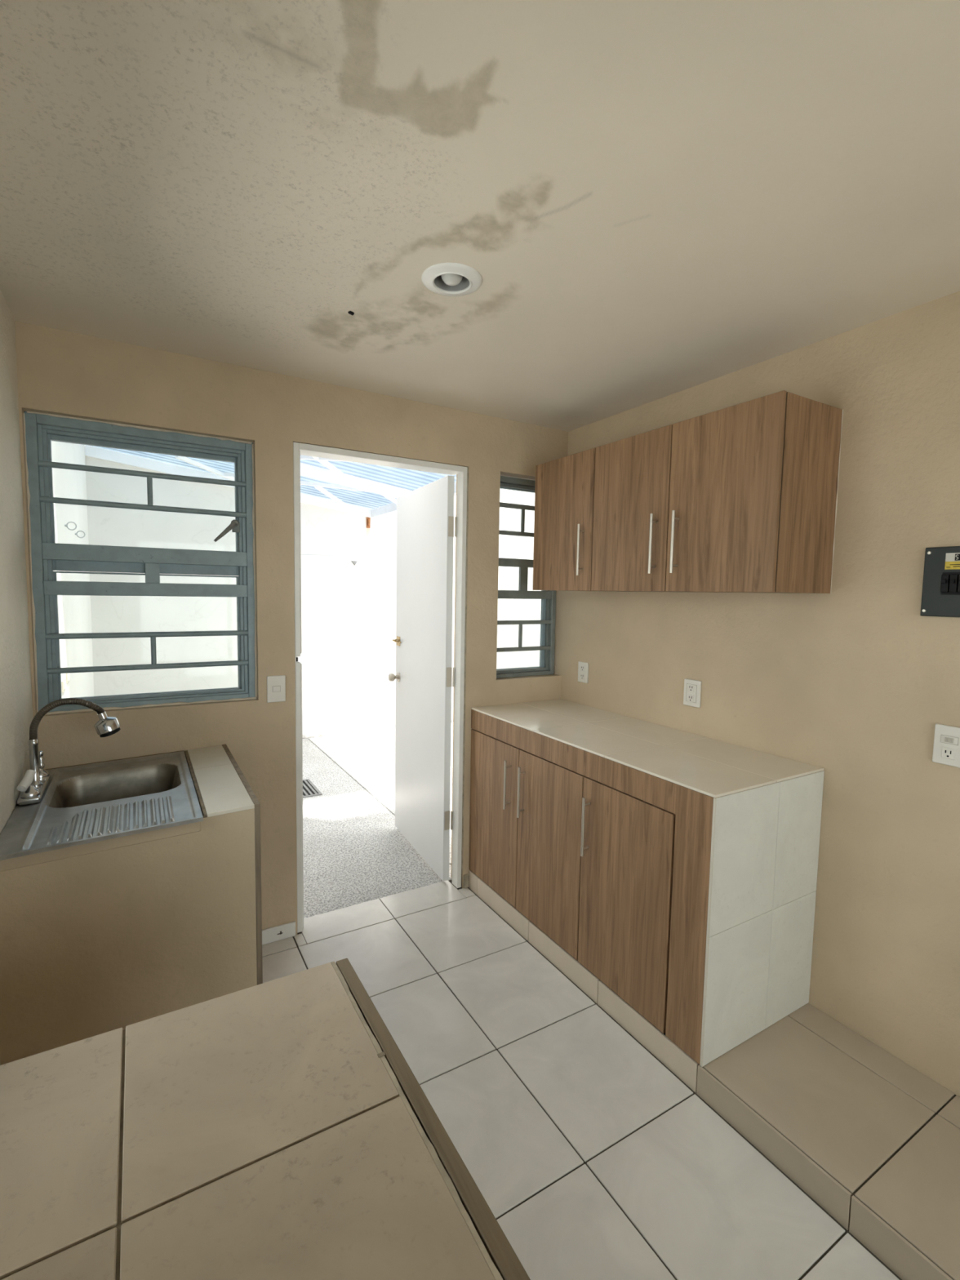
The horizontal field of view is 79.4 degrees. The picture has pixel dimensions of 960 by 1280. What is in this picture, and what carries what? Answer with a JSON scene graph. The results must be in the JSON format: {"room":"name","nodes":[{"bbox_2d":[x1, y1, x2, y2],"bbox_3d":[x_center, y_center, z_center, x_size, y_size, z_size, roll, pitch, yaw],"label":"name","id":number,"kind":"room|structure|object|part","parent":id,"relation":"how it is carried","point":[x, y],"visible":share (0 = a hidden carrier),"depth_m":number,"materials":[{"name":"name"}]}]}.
{"room":"damaged room","nodes":[
{"label":"damaged room","id":0,"kind":"room"},
{"bbox_2d":[0,289,32,1065],"bbox_3d":[-0.581,0.290,0.239,0.120,2.637,4.113,-2,5,-31],"label":"wall","id":1,"kind":"structure","parent":0,"point":[15,685],"depth_m":1.77,"materials":[{"name":"beige paint"}]},
{"bbox_2d":[14,320,568,934],"bbox_3d":[-0.593,0.091,2.690,2.605,2.637,0.132,-2,5,-31],"label":"wall","id":2,"kind":"structure","parent":0,"point":[60,372],"depth_m":2.42,"materials":[{"name":"beige paint"}]},
{"bbox_2d":[23,411,257,714],"bbox_3d":[-1.278,-0.273,2.256,0.762,1.082,0.081,-2,5,-31],"label":"window","id":3,"kind":"structure","parent":2,"relation":"in","point":[47,556],"depth_m":2.21,"materials":[{"name":"blue paint"}]},
{"bbox_3d":[-1.287,-0.506,2.262,0.664,0.488,0.025,-2,5,-31],"label":"sash","id":4,"kind":"part","parent":3,"relation":"part of","materials":[{"name":"blue paint"}]},
{"bbox_3d":[-1.287,-0.516,2.261,0.616,0.428,0.004,-2,5,-31],"label":"pane","id":5,"kind":"part","parent":3,"relation":"part of","materials":[{"name":"clear glass"}]},
{"bbox_3d":[-1.268,-0.327,2.238,0.684,0.059,0.019,-2,5,-31],"label":"rail","id":6,"kind":"part","parent":3,"relation":"part of","materials":[{"name":"grey metal"}]},
{"bbox_3d":[-1.270,-0.196,2.249,0.684,0.051,0.019,-2,5,-31],"label":"rail","id":7,"kind":"part","parent":3,"relation":"part of","materials":[{"name":"grey metal"}]},
{"bbox_3d":[-1.296,-0.016,2.302,0.664,0.492,0.025,-2,5,-31],"label":"sash","id":8,"kind":"part","parent":3,"relation":"part of","materials":[{"name":"clear glass"}]},
{"bbox_3d":[-1.296,-0.022,2.301,0.616,0.468,0.004,-2,5,-31],"label":"pane","id":9,"kind":"part","parent":3,"relation":"part of","materials":[{"name":"clear glass"}]},
{"bbox_3d":[-1.034,-0.441,2.353,0.090,0.089,0.021,-3,6,-42],"label":"lever","id":10,"kind":"part","parent":3,"relation":"part of","materials":[{"name":"grey metal"}]},
{"bbox_3d":[-1.011,-0.467,2.396,0.030,0.042,0.012,-2,5,-31],"label":"mount plate","id":11,"kind":"part","parent":3,"relation":"part of","materials":[{"name":"grey metal"}]},
{"bbox_2d":[266,675,285,702],"bbox_3d":[-0.864,0.207,2.455,0.075,0.113,0.012,-2,5,-31],"label":"light switch","id":12,"kind":"object","parent":2,"relation":"attached to","point":[276,685],"visible":1,"depth_m":2.45,"materials":[{"name":"beige plastic"}]},
{"bbox_2d":[262,920,295,945],"bbox_3d":[-0.937,1.289,2.510,0.266,0.066,0.012,-2,5,-31],"label":"baseboard","id":13,"kind":"structure","parent":2,"relation":"attached to","point":[270,935],"depth_m":2.54,"materials":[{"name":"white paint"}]},
{"bbox_2d":[293,441,469,933],"bbox_3d":[-0.627,0.196,3.116,0.920,2.154,0.878,-2,5,-31],"label":"door","id":14,"kind":"structure","parent":2,"relation":"in","point":[424,677],"depth_m":3.05,"materials":[{"name":"white paint"}]},
{"bbox_3d":[-0.536,0.233,3.612,0.066,0.060,0.060,-2,5,-31],"label":"knob","id":15,"kind":"part","parent":14,"relation":"part of","materials":[{"name":"silver metal"}]},
{"bbox_3d":[-0.341,0.194,3.329,0.036,2.100,0.800,-1,5,-27],"label":"panel","id":16,"kind":"part","parent":14,"relation":"part of","materials":[{"name":"white paint"}]},
{"bbox_2d":[463,874,468,888],"bbox_3d":[-0.073,1.260,3.022,0.028,0.070,0.012,-2,5,-31],"label":"baseboard","id":17,"kind":"structure","parent":2,"relation":"attached to","point":[466,876],"depth_m":3.02,"materials":[{"name":"tile"}]},
{"bbox_2d":[496,475,555,678],"bbox_3d":[0.233,-0.332,3.166,0.422,1.064,0.065,-2,5,-31],"label":"window","id":18,"kind":"structure","parent":2,"relation":"in","point":[548,611],"depth_m":3.15,"materials":[{"name":"green paint"}]},
{"bbox_3d":[0.246,-0.416,3.140,0.368,0.043,0.017,-2,5,-31],"label":"rail","id":19,"kind":"part","parent":18,"relation":"part of","materials":[{"name":"grey metal"}]},
{"bbox_3d":[0.224,-0.622,3.161,0.358,0.405,0.020,-2,5,-31],"label":"sash","id":20,"kind":"part","parent":18,"relation":"part of","materials":[{"name":"blue paint"}]},
{"bbox_3d":[0.214,-0.041,3.208,0.358,0.417,0.020,-2,5,-31],"label":"sash","id":21,"kind":"part","parent":18,"relation":"part of","materials":[{"name":"blue paint"}]},
{"bbox_3d":[0.243,-0.247,3.154,0.368,0.045,0.017,-2,5,-31],"label":"rail","id":22,"kind":"part","parent":18,"relation":"part of","materials":[{"name":"grey metal"}]},
{"bbox_2d":[0,0,959,431],"bbox_3d":[0.478,-0.940,0.826,2.365,0.012,3.993,-2,5,-31],"label":"ceiling","id":23,"kind":"structure","parent":0,"point":[650,201],"depth_m":1.24,"materials":[{"name":"paint"}]},
{"bbox_2d":[421,262,482,296],"bbox_3d":[-0.079,-1.056,1.630,0.171,0.102,0.171,-2,5,-31],"label":"ceiling light","id":24,"kind":"object","parent":23,"relation":"attached to","point":[448,279],"visible":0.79,"depth_m":1.62,"materials":[{"name":"white plastic"}]},
{"bbox_3d":[-0.079,-1.054,1.631,0.066,0.097,0.066,-2,5,-31],"label":"bulb","id":25,"kind":"part","parent":24,"relation":"part of","materials":[{"name":"white glass"}]},
{"bbox_2d":[262,880,902,1279],"bbox_3d":[0.158,1.500,0.924,1.785,0.060,4.106,-2,5,-31],"label":"floor","id":26,"kind":"structure","parent":0,"point":[593,1159],"depth_m":1.71,"materials":[{"name":"tile"}]},
{"bbox_2d":[0,744,262,1065],"bbox_3d":[-1.125,0.914,1.926,0.626,0.900,0.763,-2,5,-31],"label":"kitchen counter","id":27,"kind":"object","parent":26,"relation":"on","point":[100,937],"visible":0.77,"depth_m":1.58,"materials":[{"name":"paint"}]},
{"bbox_2d":[0,751,203,860],"bbox_3d":[-1.174,0.557,1.837,0.468,0.169,0.764,-2,5,-31],"label":"sink","id":28,"kind":"object","parent":27,"relation":"in","point":[86,803],"visible":0.92,"depth_m":1.72,"materials":[{"name":"silver metal"}]},
{"bbox_2d":[17,697,120,805],"bbox_3d":[-1.315,0.332,1.870,0.264,0.293,0.266,-2,5,-31],"label":"faucet","id":29,"kind":"object","parent":28,"relation":"on","point":[33,786],"visible":1,"depth_m":1.82,"materials":[{"name":"silver metal"}]},
{"bbox_3d":[-1.358,0.421,1.734,0.027,0.056,0.064,0,5,-8],"label":"lever","id":30,"kind":"part","parent":29,"relation":"part of","materials":[{"name":"white ceramic"}]},
{"bbox_3d":[-1.410,0.471,1.832,0.056,0.020,0.256,-2,5,-31],"label":"plate","id":31,"kind":"part","parent":29,"relation":"part of","materials":[{"name":"silver metal"}]},
{"bbox_3d":[-1.454,0.396,1.915,0.021,0.059,0.022,-2,5,-31],"label":"lever","id":32,"kind":"part","parent":29,"relation":"part of","materials":[{"name":"silver metal"}]},
{"bbox_3d":[-1.205,0.552,1.935,0.356,0.162,0.332,-2,5,-31],"label":"bowl","id":33,"kind":"part","parent":28,"relation":"part of","materials":[{"name":"metal"}]},
{"bbox_3d":[-0.863,0.906,2.081,0.016,0.900,0.762,-2,5,-31],"label":"panel","id":34,"kind":"part","parent":27,"relation":"part of","materials":[{"name":"beige paint"}]},
{"bbox_2d":[0,958,530,1279],"bbox_3d":[-0.289,1.042,0.519,0.625,0.900,0.861,-2,5,-31],"label":"countertop","id":35,"kind":"structure","parent":26,"relation":"on","point":[277,1129],"depth_m":0.65,"materials":[{"name":"tile"}]},
{"bbox_3d":[-0.029,1.036,0.673,0.020,0.898,0.859,-2,5,-31],"label":"panel","id":36,"kind":"part","parent":35,"relation":"part of","materials":[{"name":"beige tile"}]},
{"bbox_2d":[468,870,959,1279],"bbox_3d":[1.205,1.428,1.474,0.581,0.151,3.993,-2,5,-31],"label":"step","id":37,"kind":"structure","parent":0,"point":[868,1136],"depth_m":1.63,"materials":[{"name":"tile"}]},
{"bbox_2d":[468,709,824,1066],"bbox_3d":[0.553,0.829,2.510,0.615,0.850,1.458,-2,5,-31],"label":"base cabinet","id":38,"kind":"object","parent":37,"relation":"on","point":[696,909],"visible":0.96,"depth_m":1.98,"materials":[{"name":"brown wood"}]},
{"bbox_3d":[0.066,0.845,2.818,0.018,0.744,0.432,-2,5,-31],"label":"panel","id":39,"kind":"part","parent":38,"relation":"part of","materials":[{"name":"brown wood"}]},
{"bbox_3d":[0.287,0.879,2.445,0.018,0.744,0.430,-2,5,-31],"label":"panel","id":40,"kind":"part","parent":38,"relation":"part of","materials":[{"name":"brown wood"}]},
{"bbox_3d":[0.509,0.913,2.071,0.018,0.744,0.434,-2,5,-31],"label":"panel","id":41,"kind":"part","parent":38,"relation":"part of","materials":[{"name":"brown wood"}]},
{"bbox_2d":[471,698,824,798],"bbox_3d":[0.575,0.400,2.485,0.579,0.010,1.456,-2,5,-31],"label":"countertop","id":42,"kind":"structure","parent":38,"relation":"on","point":[712,767],"depth_m":2.23,"materials":[{"name":"stone"}]},
{"bbox_3d":[0.690,0.892,1.750,0.004,0.847,0.008,-2,5,-31],"label":"corner trim","id":43,"kind":"part","parent":38,"relation":"part of","materials":[{"name":"beige tile"}]},
{"bbox_2d":[560,291,959,1096],"bbox_3d":[1.557,0.224,1.503,0.120,2.637,4.113,-2,5,-31],"label":"wall","id":44,"kind":"structure","parent":0,"point":[851,682],"depth_m":1.89,"materials":[{"name":"beige paint"}]},
{"bbox_2d":[577,661,588,683],"bbox_3d":[0.548,0.172,3.077,0.012,0.108,0.076,-2,5,-31],"label":"power outlet","id":45,"kind":"object","parent":44,"relation":"attached to","point":[583,667],"visible":1,"depth_m":3.07,"materials":[{"name":"beige plastic"}]},
{"bbox_2d":[580,673,584,679],"bbox_3d":[0.544,0.194,3.076,0.003,0.032,0.032,-2,5,-31],"label":"socket","id":46,"kind":"object","parent":45,"relation":"attached to","point":[582,675],"depth_m":3.07,"materials":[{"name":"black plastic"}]},
{"bbox_2d":[580,665,584,671],"bbox_3d":[0.545,0.150,3.073,0.003,0.032,0.032,-2,5,-31],"label":"socket","id":47,"kind":"object","parent":45,"relation":"attached to","point":[582,667],"depth_m":3.07,"materials":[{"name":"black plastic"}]},
{"bbox_2d":[532,390,843,593],"bbox_3d":[0.721,-0.508,2.402,0.365,0.612,1.280,-2,5,-31],"label":"upper cabinet","id":48,"kind":"object","parent":44,"relation":"attached to","point":[741,497],"visible":1,"depth_m":2.02,"materials":[{"name":"brown wood"}]},
{"bbox_3d":[0.384,-0.537,2.695,0.014,0.612,0.431,-2,5,-31],"label":"panel","id":49,"kind":"part","parent":48,"relation":"part of","materials":[{"name":"brown wood"}]},
{"bbox_3d":[0.601,-0.504,2.331,0.014,0.612,0.411,-2,5,-31],"label":"panel","id":50,"kind":"part","parent":48,"relation":"part of","materials":[{"name":"brown wood"}]},
{"bbox_3d":[0.816,-0.471,1.968,0.014,0.612,0.426,-2,5,-31],"label":"panel","id":51,"kind":"part","parent":48,"relation":"part of","materials":[{"name":"brown wood"}]},
{"bbox_2d":[683,678,702,707],"bbox_3d":[0.905,0.226,2.470,0.017,0.114,0.083,-2,5,-31],"label":"power outlet","id":52,"kind":"object","parent":44,"relation":"attached to","point":[692,688],"visible":1,"depth_m":2.46,"materials":[{"name":"beige plastic"}]},
{"bbox_2d":[687,693,693,702],"bbox_3d":[0.899,0.248,2.469,0.003,0.032,0.032,-2,5,-31],"label":"socket","id":53,"kind":"object","parent":52,"relation":"attached to","point":[690,696],"depth_m":2.47,"materials":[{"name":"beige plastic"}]},
{"bbox_2d":[688,684,694,692],"bbox_3d":[0.900,0.204,2.465,0.003,0.032,0.032,-2,5,-31],"label":"socket","id":54,"kind":"object","parent":52,"relation":"attached to","point":[691,686],"depth_m":2.46,"materials":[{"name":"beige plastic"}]},
{"bbox_2d":[920,546,959,617],"bbox_3d":[1.379,-0.165,1.634,0.033,0.203,0.223,-2,5,-31],"label":"breaker panel","id":55,"kind":"object","parent":44,"relation":"attached to","point":[940,594],"visible":1,"depth_m":1.69,"materials":[{"name":"grey metal"}]},
{"bbox_2d":[932,723,959,767],"bbox_3d":[1.371,0.309,1.689,0.015,0.116,0.078,-2,5,-31],"label":"outlet","id":56,"kind":"object","parent":44,"relation":"attached to","point":[946,747],"visible":1,"depth_m":1.69,"materials":[{"name":"beige plastic"}]},
{"bbox_2d":[941,746,955,759],"bbox_3d":[1.367,0.331,1.689,0.003,0.032,0.032,-2,5,-31],"label":"socket","id":57,"kind":"object","parent":56,"relation":"attached to","point":[947,753],"depth_m":1.69,"materials":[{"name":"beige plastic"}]},
{"bbox_2d":[941,735,958,745],"bbox_3d":[1.368,0.291,1.686,0.002,0.021,0.040,-2,5,-31],"label":"switch","id":58,"kind":"object","parent":56,"relation":"attached to","point":[945,740],"depth_m":1.68,"materials":[{"name":"beige plastic"}]},
{"label":"outside","id":59,"kind":"structure","parent":0,"visible":0},
{"bbox_2d":[302,721,453,918],"bbox_3d":[-0.810,1.196,4.854,4.935,0.116,3.665,-2,5,-31],"label":"floor","id":60,"kind":"structure","parent":59,"point":[354,852],"depth_m":3.75,"materials":[{"name":"concrete"}]},
{"bbox_2d":[302,778,322,798],"bbox_3d":[-1.400,1.154,4.479,0.250,0.008,0.400,-2,5,-31],"label":"floor drain","id":61,"kind":"object","parent":60,"relation":"on","point":[309,789],"visible":0.43,"depth_m":4.46,"materials":[{"name":"grey metal"}]},
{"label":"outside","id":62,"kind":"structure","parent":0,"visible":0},
{"bbox_2d":[84,448,516,738],"bbox_3d":[-1.517,-0.430,6.161,4.735,3.120,0.150,-2,5,-31],"label":"wall","id":63,"kind":"structure","parent":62,"point":[347,658],"depth_m":5.89,"materials":[{"name":"paint"}]},
{"bbox_2d":[84,444,456,518],"bbox_3d":[-1.575,-1.381,4.435,2.570,0.425,2.600,-2,5,-31],"label":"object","id":64,"kind":"structure","parent":63,"relation":"attached to","point":[351,485],"depth_m":4.98,"materials":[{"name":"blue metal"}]},
{"bbox_2d":[366,517,370,528],"bbox_3d":[-1.188,-1.253,6.176,0.040,0.110,0.030,-2,5,-31],"label":"bracket","id":65,"kind":"object","parent":63,"relation":"attached to","point":[368,519],"visible":1,"depth_m":6.18,"materials":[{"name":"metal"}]},
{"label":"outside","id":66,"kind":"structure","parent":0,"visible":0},
{"bbox_2d":[51,440,93,697],"bbox_3d":[-2.569,-0.233,3.514,0.150,3.120,3.345,-2,5,-31],"label":"wall","id":67,"kind":"structure","parent":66,"point":[74,611],"depth_m":3.67,"materials":[{"name":"white paint"}]},
{"bbox_2d":[61,678,66,693],"bbox_3d":[-2.162,0.235,3.008,0.011,0.060,0.120,-2,5,-31],"label":"switch","id":68,"kind":"object","parent":67,"relation":"attached to","point":[64,682],"visible":0.98,"depth_m":2.98,"materials":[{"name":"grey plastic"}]},
{"bbox_2d":[66,672,70,684],"bbox_3d":[-2.274,0.204,3.196,0.011,0.060,0.120,-2,5,-31],"label":"switch","id":69,"kind":"object","parent":67,"relation":"attached to","point":[68,675],"visible":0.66,"depth_m":3.17,"materials":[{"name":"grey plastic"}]},
{"bbox_2d":[64,521,76,530],"bbox_3d":[-2.342,-0.653,3.311,0.057,0.050,0.012,-2,5,-31],"label":"ring","id":70,"kind":"object","parent":67,"relation":"attached to","point":[66,525],"visible":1,"depth_m":3.31,"materials":[{"name":"metal"}]},
{"bbox_2d":[75,530,84,537],"bbox_3d":[-2.668,-0.705,3.859,0.057,0.050,0.012,-2,5,-31],"label":"ring","id":71,"kind":"object","parent":67,"relation":"attached to","point":[78,531],"visible":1,"depth_m":3.86,"materials":[{"name":"metal"}]},
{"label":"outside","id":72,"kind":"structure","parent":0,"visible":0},
{"bbox_2d":[512,490,541,667],"bbox_3d":[1.345,-0.353,5.830,0.150,3.120,3.345,-2,5,-31],"label":"wall","id":73,"kind":"structure","parent":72,"point":[524,609],"depth_m":6.98,"materials":[{"name":"white paint"}]}
]}

